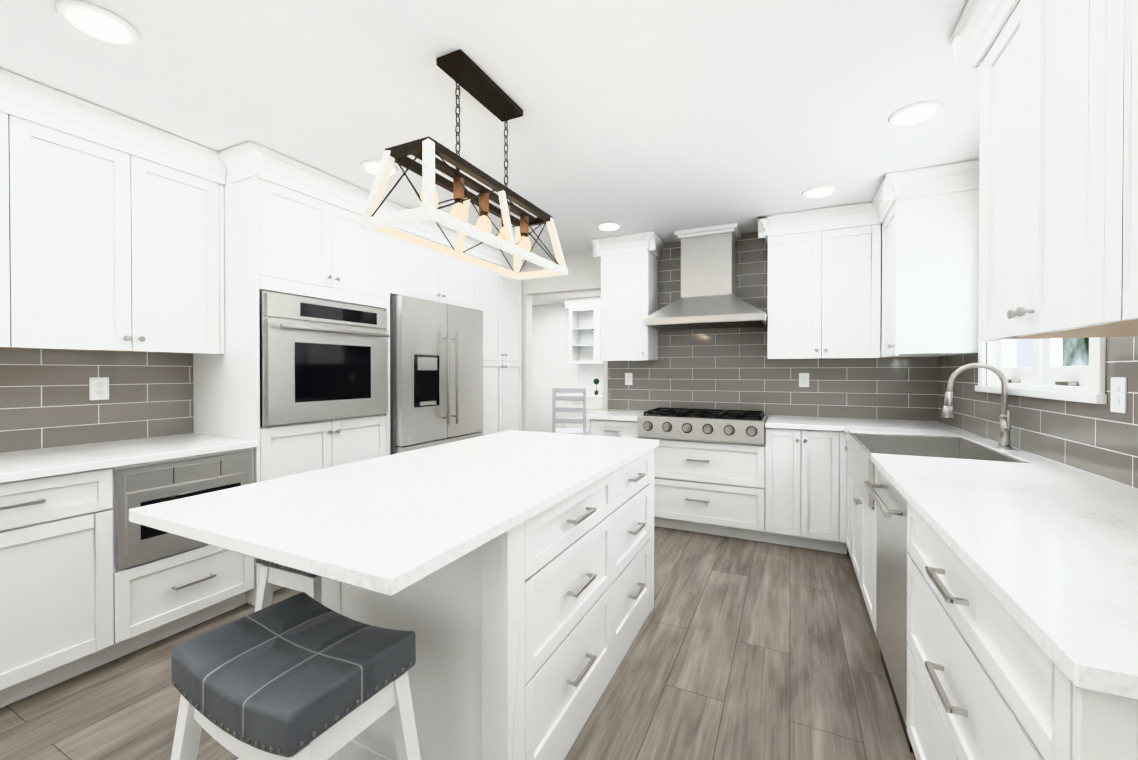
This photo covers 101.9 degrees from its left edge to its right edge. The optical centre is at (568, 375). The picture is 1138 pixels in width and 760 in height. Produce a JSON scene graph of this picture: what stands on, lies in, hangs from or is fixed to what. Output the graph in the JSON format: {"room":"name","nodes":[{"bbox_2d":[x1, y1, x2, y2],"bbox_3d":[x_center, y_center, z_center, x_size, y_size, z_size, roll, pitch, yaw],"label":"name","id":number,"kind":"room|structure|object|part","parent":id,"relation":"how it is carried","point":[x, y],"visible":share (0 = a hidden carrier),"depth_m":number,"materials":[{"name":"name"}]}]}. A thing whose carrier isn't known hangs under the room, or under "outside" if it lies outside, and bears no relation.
{"room":"kitchen","nodes":[
{"label":"kitchen","id":0,"kind":"room"},
{"bbox_2d":[224,181,384,308],"bbox_3d":[-1.786,-0.854,3.057,0.625,0.756,0.876,0,0,26],"label":"upper cabinet","id":1,"kind":"object","parent":0,"relation":"attached to","point":[291,226],"depth_m":2.72,"materials":[{"name":"white paint"}]},
{"bbox_2d":[219,141,527,272],"bbox_3d":[-1.183,-1.165,3.754,0.282,0.151,2.838,0,0,26],"label":"crown molding","id":2,"kind":"structure","parent":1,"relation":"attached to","point":[247,161],"depth_m":2.83,"materials":[{"name":"white paint"}]},
{"bbox_2d":[0,526,915,759],"bbox_3d":[-0.521,1.315,2.965,6.100,0.100,10.300,0,0,26],"label":"floor","id":3,"kind":"structure","parent":0,"point":[741,649],"depth_m":1.90,"materials":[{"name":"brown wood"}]},
{"bbox_2d":[0,467,119,707],"bbox_3d":[-2.369,0.833,1.857,0.627,0.876,0.590,0,0,26],"label":"base cabinet","id":4,"kind":"object","parent":3,"relation":"on","point":[74,601],"depth_m":1.84,"materials":[{"name":"white paint"}]},
{"bbox_2d":[115,448,253,656],"bbox_3d":[-2.103,0.830,2.383,0.652,0.876,0.588,0,0,26],"label":"base cabinet","id":5,"kind":"object","parent":3,"relation":"on","point":[171,584],"depth_m":2.18,"materials":[{"name":"white paint"}]},
{"bbox_2d":[0,434,258,482],"bbox_3d":[-2.567,0.379,1.410,0.650,0.035,2.738,0,0,26],"label":"countertop","id":6,"kind":"structure","parent":5,"relation":"on","point":[25,465],"depth_m":2.11,"materials":[{"name":"stone"}]},
{"bbox_3d":[-1.831,0.626,2.245,0.043,0.428,0.554,0,0,26],"label":"microwave drawer","id":7,"kind":"part","parent":5,"relation":"part of","materials":[{"name":"silver metal"}]},
{"bbox_2d":[254,558,321,611],"bbox_3d":[-0.928,0.970,1.837,0.402,0.606,0.502,0,0,24],"label":"stool","id":8,"kind":"object","parent":3,"relation":"on","point":[269,577],"visible":0.06,"depth_m":1.67,"materials":[{"name":"white paint"}]},
{"bbox_2d":[255,558,317,576],"bbox_3d":[-0.928,0.661,1.835,0.310,0.114,0.440,0,0,24],"label":"seat","id":9,"kind":"object","parent":8,"relation":"on","point":[286,568],"visible":0.17,"depth_m":1.63,"materials":[{"name":"grey leather"}]},
{"bbox_2d":[194,413,384,605],"bbox_3d":[-1.786,0.774,3.069,0.625,0.980,0.876,0,0,26],"label":"base cabinet","id":10,"kind":"object","parent":3,"relation":"on","point":[284,450],"depth_m":2.75,"materials":[{"name":"white paint"}]},
{"bbox_2d":[259,291,388,426],"bbox_3d":[-1.720,-0.096,3.031,0.671,0.750,0.856,0,0,26],"label":"built-in oven","id":11,"kind":"object","parent":10,"relation":"in","point":[321,360],"visible":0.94,"depth_m":2.81,"materials":[{"name":"silver metal"}]},
{"bbox_2d":[171,662,420,759],"bbox_3d":[-0.629,0.976,1.073,0.502,0.606,0.402,0,0,28],"label":"stool","id":12,"kind":"object","parent":3,"relation":"on","point":[394,697],"visible":0.52,"depth_m":1.02,"materials":[{"name":"white paint"}]},
{"bbox_2d":[171,592,415,757],"bbox_3d":[-0.629,0.667,1.071,0.440,0.114,0.310,0,0,28],"label":"seat","id":13,"kind":"object","parent":12,"relation":"on","point":[286,676],"visible":0.98,"depth_m":0.99,"materials":[{"name":"grey leather"}]},
{"bbox_2d":[385,229,480,455],"bbox_3d":[-1.360,0.008,3.953,0.627,2.498,1.093,0,0,26],"label":"tall cabinet","id":14,"kind":"object","parent":3,"relation":"on","point":[410,270],"depth_m":3.68,"materials":[{"name":"white paint"}]},
{"bbox_2d":[390,295,482,454],"bbox_3d":[-1.274,0.334,3.929,0.742,1.848,0.984,0,0,26],"label":"refrigerator","id":15,"kind":"object","parent":3,"relation":"on","point":[436,373],"visible":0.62,"depth_m":3.65,"materials":[{"name":"grey metal"}]},
{"bbox_2d":[322,449,653,759],"bbox_3d":[-0.156,0.833,2.025,0.768,0.878,1.472,0,0,26],"label":"kitchen island","id":16,"kind":"object","parent":3,"relation":"on","point":[527,631],"visible":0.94,"depth_m":1.40,"materials":[{"name":"white paint"}]},
{"bbox_2d":[129,430,658,595],"bbox_3d":[-0.350,0.375,1.894,0.970,0.035,1.890,0,0,26],"label":"island countertop","id":17,"kind":"structure","parent":16,"relation":"on","point":[390,525],"depth_m":1.28,"materials":[{"name":"stone"}]},
{"bbox_2d":[481,261,521,435],"bbox_3d":[-0.955,0.002,4.796,0.627,2.498,0.777,0,0,26],"label":"tall cabinet","id":18,"kind":"object","parent":3,"relation":"on","point":[501,296],"depth_m":4.65,"materials":[{"name":"white paint"}]},
{"bbox_2d":[552,388,588,434],"bbox_3d":[0.022,0.701,6.194,0.460,1.080,0.460,0,0,6],"label":"dining chair","id":19,"kind":"object","parent":3,"relation":"on","point":[583,431],"visible":0.69,"depth_m":5.99,"materials":[{"name":"grey wood"}]},
{"bbox_2d":[562,296,601,434],"bbox_3d":[0.472,-0.018,7.519,1.120,2.496,0.608,0,0,26],"label":"hutch","id":20,"kind":"object","parent":3,"relation":"on","point":[585,334],"visible":0.44,"depth_m":7.69,"materials":[{"name":"white paint"}]},
{"bbox_2d":[593,378,598,394],"bbox_3d":[0.447,0.181,7.537,0.100,0.270,0.100,0,0,26],"label":"topiary plant","id":21,"kind":"object","parent":20,"relation":"on","point":[596,381],"visible":1,"depth_m":7.51,"materials":[{"name":"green plant"}]},
{"bbox_2d":[589,419,640,438],"bbox_3d":[0.505,0.816,4.189,0.451,0.880,0.622,0,0,26],"label":"base cabinet","id":22,"kind":"object","parent":3,"relation":"on","point":[611,428],"depth_m":3.90,"materials":[{"name":"white paint"}]},
{"bbox_2d":[641,428,768,541],"bbox_3d":[1.142,0.819,3.883,0.961,0.880,0.622,0,0,26],"label":"base cabinet","id":23,"kind":"object","parent":3,"relation":"on","point":[714,488],"depth_m":3.57,"materials":[{"name":"white paint"}]},
{"bbox_2d":[638,408,767,444],"bbox_3d":[1.111,0.404,3.816,0.954,0.209,0.651,0,0,26],"label":"range","id":24,"kind":"object","parent":23,"relation":"in","point":[727,426],"visible":1,"depth_m":3.59,"materials":[{"name":"silver metal"}]},
{"bbox_2d":[586,410,965,431],"bbox_3d":[1.452,0.362,3.718,2.580,0.035,0.648,0,0,26],"label":"countertop","id":25,"kind":"structure","parent":23,"relation":"on","point":[812,423],"depth_m":3.40,"materials":[{"name":"stone"}]},
{"bbox_2d":[765,428,846,553],"bbox_3d":[1.816,0.821,3.560,0.534,0.880,0.622,0,0,26],"label":"base cabinet","id":26,"kind":"object","parent":3,"relation":"on","point":[787,487],"depth_m":3.28,"materials":[{"name":"white paint"}]},
{"bbox_2d":[845,434,848,550],"bbox_3d":[2.126,0.825,2.888,0.646,0.878,0.317,0,0,26],"label":"base cabinet","id":27,"kind":"object","parent":3,"relation":"on","point":[846,447],"depth_m":3.13,"materials":[{"name":"white paint"}]},
{"bbox_2d":[849,466,876,633],"bbox_3d":[1.862,0.829,2.338,0.646,0.878,0.938,0,0,26],"label":"base cabinet","id":28,"kind":"object","parent":3,"relation":"on","point":[862,518],"depth_m":2.44,"materials":[{"name":"white paint"}]},
{"bbox_2d":[844,427,1137,700],"bbox_3d":[1.564,0.376,1.728,0.663,0.035,2.838,0,0,26],"label":"countertop","id":29,"kind":"structure","parent":28,"relation":"on","point":[1045,551],"depth_m":1.02,"materials":[{"name":"stone"}]},
{"bbox_2d":[848,432,1026,507],"bbox_3d":[1.813,0.480,2.382,0.562,0.248,0.843,0,0,26],"label":"sink","id":30,"kind":"object","parent":29,"relation":"in","point":[862,447],"visible":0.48,"depth_m":2.65,"materials":[{"name":"silver metal"}]},
{"bbox_2d":[941,363,1012,449],"bbox_3d":[2.005,0.146,2.263,0.275,0.417,0.104,0,0,26],"label":"faucet","id":31,"kind":"object","parent":29,"relation":"on","point":[1005,428],"visible":1,"depth_m":2.24,"materials":[{"name":"silver metal"}]},
{"bbox_2d":[864,468,913,752],"bbox_3d":[1.494,0.837,1.661,0.681,0.874,0.592,0,0,26],"label":"dishwasher","id":32,"kind":"object","parent":3,"relation":"on","point":[891,501],"visible":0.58,"depth_m":1.71,"materials":[{"name":"grey metal"}]},
{"bbox_2d":[907,502,1137,759],"bbox_3d":[1.180,0.840,0.917,0.646,0.878,1.011,0,0,26],"label":"base cabinet","id":33,"kind":"object","parent":3,"relation":"on","point":[988,678],"depth_m":0.94,"materials":[{"name":"white paint"}]},
{"bbox_2d":[0,0,979,304],"bbox_3d":[-0.521,-1.285,2.946,6.100,0.100,10.300,0,0,26],"label":"ceiling","id":34,"kind":"structure","parent":0,"point":[664,120],"depth_m":1.99,"materials":[{"name":"white paint"}]},
{"bbox_2d":[55,0,140,45],"bbox_3d":[-1.631,-1.217,1.604,0.209,0.015,0.209,0,0,2],"label":"recessed light","id":35,"kind":"object","parent":34,"relation":"in","point":[98,22],"depth_m":1.59,"materials":[{"name":"white plastic"}]},
{"bbox_2d":[360,159,398,175],"bbox_3d":[-1.121,-1.225,2.735,0.209,0.015,0.209,0,0,2],"label":"recessed light","id":36,"kind":"object","parent":34,"relation":"in","point":[371,166],"depth_m":2.70,"materials":[{"name":"white"}]},
{"bbox_2d":[359,49,567,279],"bbox_3d":[-0.362,-0.867,1.963,0.310,0.719,1.000,0,0,26],"label":"pendant light","id":37,"kind":"object","parent":34,"relation":"hanging from","point":[461,68],"visible":1,"depth_m":1.82,"materials":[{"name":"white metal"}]},
{"bbox_2d":[597,222,621,230],"bbox_3d":[0.333,-1.233,3.823,0.209,0.015,0.209,0,0,20],"label":"recessed light","id":38,"kind":"object","parent":34,"relation":"in","point":[607,226],"depth_m":3.80,"materials":[{"name":"white plastic"}]},
{"bbox_2d":[802,185,837,197],"bbox_3d":[1.677,-1.228,3.089,0.209,0.015,0.209,0,0,20],"label":"recessed light","id":39,"kind":"object","parent":34,"relation":"in","point":[821,190],"depth_m":3.06,"materials":[{"name":"white plastic"}]},
{"bbox_2d":[888,100,943,126],"bbox_3d":[1.621,-1.221,2.162,0.209,0.015,0.209,0,0,-13],"label":"recessed light","id":40,"kind":"object","parent":34,"relation":"in","point":[918,112],"depth_m":2.14,"materials":[{"name":"white"}]},
{"bbox_2d":[521,252,607,430],"bbox_3d":[0.873,0.004,4.427,4.260,2.500,0.120,0,0,26],"label":"wall","id":41,"kind":"structure","parent":0,"point":[584,272],"depth_m":4.78,"materials":[{"name":"white paint"}]},
{"bbox_2d":[525,294,603,431],"bbox_3d":[-0.037,0.186,4.865,0.916,2.127,0.120,0,0,26],"label":"trim","id":42,"kind":"structure","parent":41,"relation":"attached to","point":[528,362],"depth_m":5.03,"materials":[{"name":"white paint"}]},
{"bbox_2d":[598,231,661,360],"bbox_3d":[0.566,-0.693,4.303,0.448,1.096,0.340,0,0,26],"label":"upper cabinet","id":43,"kind":"object","parent":41,"relation":"attached to","point":[629,263],"depth_m":4.15,"materials":[{"name":"white paint"}]},
{"bbox_2d":[643,223,766,329],"bbox_3d":[1.163,-0.829,3.915,0.952,0.821,0.520,0,0,26],"label":"range hood","id":44,"kind":"object","parent":41,"relation":"attached to","point":[708,299],"visible":0.96,"depth_m":3.86,"materials":[{"name":"silver metal"}]},
{"bbox_2d":[608,231,937,421],"bbox_3d":[1.576,-0.422,4.015,2.640,1.639,0.008,0,0,26],"label":"wall tile","id":45,"kind":"structure","parent":41,"relation":"attached to","point":[726,368],"depth_m":4.00,"materials":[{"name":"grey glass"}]},
{"bbox_2d":[625,373,632,384],"bbox_3d":[0.581,0.034,4.488,0.075,0.118,0.007,0,0,26],"label":"electrical outlet plate","id":46,"kind":"object","parent":45,"relation":"attached to","point":[628,376],"depth_m":4.48,"materials":[{"name":"white plastic"}]},
{"bbox_2d":[799,373,808,386],"bbox_3d":[1.951,0.038,3.830,0.075,0.118,0.007,0,0,26],"label":"electrical outlet plate","id":47,"kind":"object","parent":45,"relation":"attached to","point":[803,377],"depth_m":3.83,"materials":[{"name":"white plastic"}]},
{"bbox_2d":[766,203,877,358],"bbox_3d":[1.975,-0.688,3.626,0.751,1.096,0.340,0,0,26],"label":"upper cabinet","id":48,"kind":"object","parent":41,"relation":"attached to","point":[822,301],"depth_m":3.46,"materials":[{"name":"white paint"}]},
{"bbox_2d":[532,303,596,432],"bbox_3d":[0.928,-0.020,7.706,4.240,2.500,0.120,0,0,26],"label":"wall","id":49,"kind":"structure","parent":0,"point":[552,367],"depth_m":8.22,"materials":[{"name":"white paint"}]},
{"bbox_2d":[986,339,1088,392],"bbox_3d":[1.346,0.034,0.351,0.120,2.500,7.060,0,0,26],"label":"wall","id":50,"kind":"structure","parent":0,"point":[1013,351],"depth_m":2.54,"materials":[{"name":"white paint"}]},
{"bbox_2d":[878,159,979,357],"bbox_3d":[2.314,-0.683,2.991,0.405,1.096,0.499,0,0,26],"label":"upper cabinet","id":51,"kind":"object","parent":50,"relation":"attached to","point":[891,269],"depth_m":2.78,"materials":[{"name":"white paint"}]},
{"bbox_2d":[938,336,1137,488],"bbox_3d":[1.892,0.119,1.638,0.008,0.590,4.012,0,0,26],"label":"wall tile","id":52,"kind":"structure","parent":50,"relation":"attached to","point":[1100,440],"depth_m":1.84,"materials":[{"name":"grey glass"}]},
{"bbox_2d":[1110,377,1126,412],"bbox_3d":[1.839,0.065,1.545,0.007,0.118,0.075,0,0,26],"label":"electrical outlet plate","id":53,"kind":"object","parent":52,"relation":"attached to","point":[1118,384],"depth_m":1.54,"materials":[{"name":"white plastic"}]},
{"bbox_2d":[975,318,1106,403],"bbox_3d":[2.155,-0.375,2.117,0.123,0.941,1.180,0,0,26],"label":"window","id":54,"kind":"structure","parent":50,"relation":"in","point":[1049,372],"depth_m":2.04,"materials":[{"name":"white"}]},
{"bbox_2d":[973,0,1137,341],"bbox_3d":[1.448,-0.670,1.189,0.405,1.096,0.710,0,0,26],"label":"upper cabinet","id":55,"kind":"object","parent":50,"relation":"attached to","point":[1058,224],"depth_m":1.24,"materials":[{"name":"white paint"}]},
{"bbox_2d":[1089,0,1137,323],"bbox_3d":[1.147,-0.665,0.563,0.405,1.096,0.680,0,0,26],"label":"upper cabinet","id":56,"kind":"object","parent":50,"relation":"attached to","point":[1113,73],"depth_m":0.93,"materials":[{"name":"white paint"}]},
{"bbox_3d":[-2.603,0.020,2.246,0.120,2.500,7.060,0,0,26],"label":"wall","id":57,"kind":"structure","parent":0,"visible":0},
{"bbox_2d":[0,72,15,347],"bbox_3d":[-2.548,-0.674,1.802,0.340,1.096,0.395,0,0,26],"label":"upper cabinet","id":58,"kind":"object","parent":57,"relation":"attached to","point":[7,81],"depth_m":1.90,"materials":[{"name":"white paint"}]},
{"bbox_2d":[0,348,193,453],"bbox_3d":[-2.874,0.130,1.534,0.008,0.570,2.900,0,0,26],"label":"wall tile","id":59,"kind":"structure","parent":57,"relation":"attached to","point":[46,402],"depth_m":2.37,"materials":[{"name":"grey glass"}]},
{"bbox_2d":[89,377,108,399],"bbox_3d":[-2.447,0.069,2.405,0.007,0.118,0.075,0,0,26],"label":"electrical outlet plate","id":60,"kind":"object","parent":59,"relation":"attached to","point":[98,388],"depth_m":2.40,"materials":[{"name":"white plastic"}]},
{"bbox_2d":[16,76,226,353],"bbox_3d":[-2.288,-0.678,2.342,0.340,1.096,0.803,0,0,26],"label":"upper cabinet","id":61,"kind":"object","parent":57,"relation":"attached to","point":[111,230],"depth_m":2.20,"materials":[{"name":"white paint"}]},
{"label":"outside","id":62,"kind":"structure","parent":0,"visible":0},
{"bbox_2d":[1062,338,1088,366],"bbox_3d":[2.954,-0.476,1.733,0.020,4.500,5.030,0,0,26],"label":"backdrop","id":63,"kind":"structure","parent":62,"point":[1075,351],"depth_m":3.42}
]}

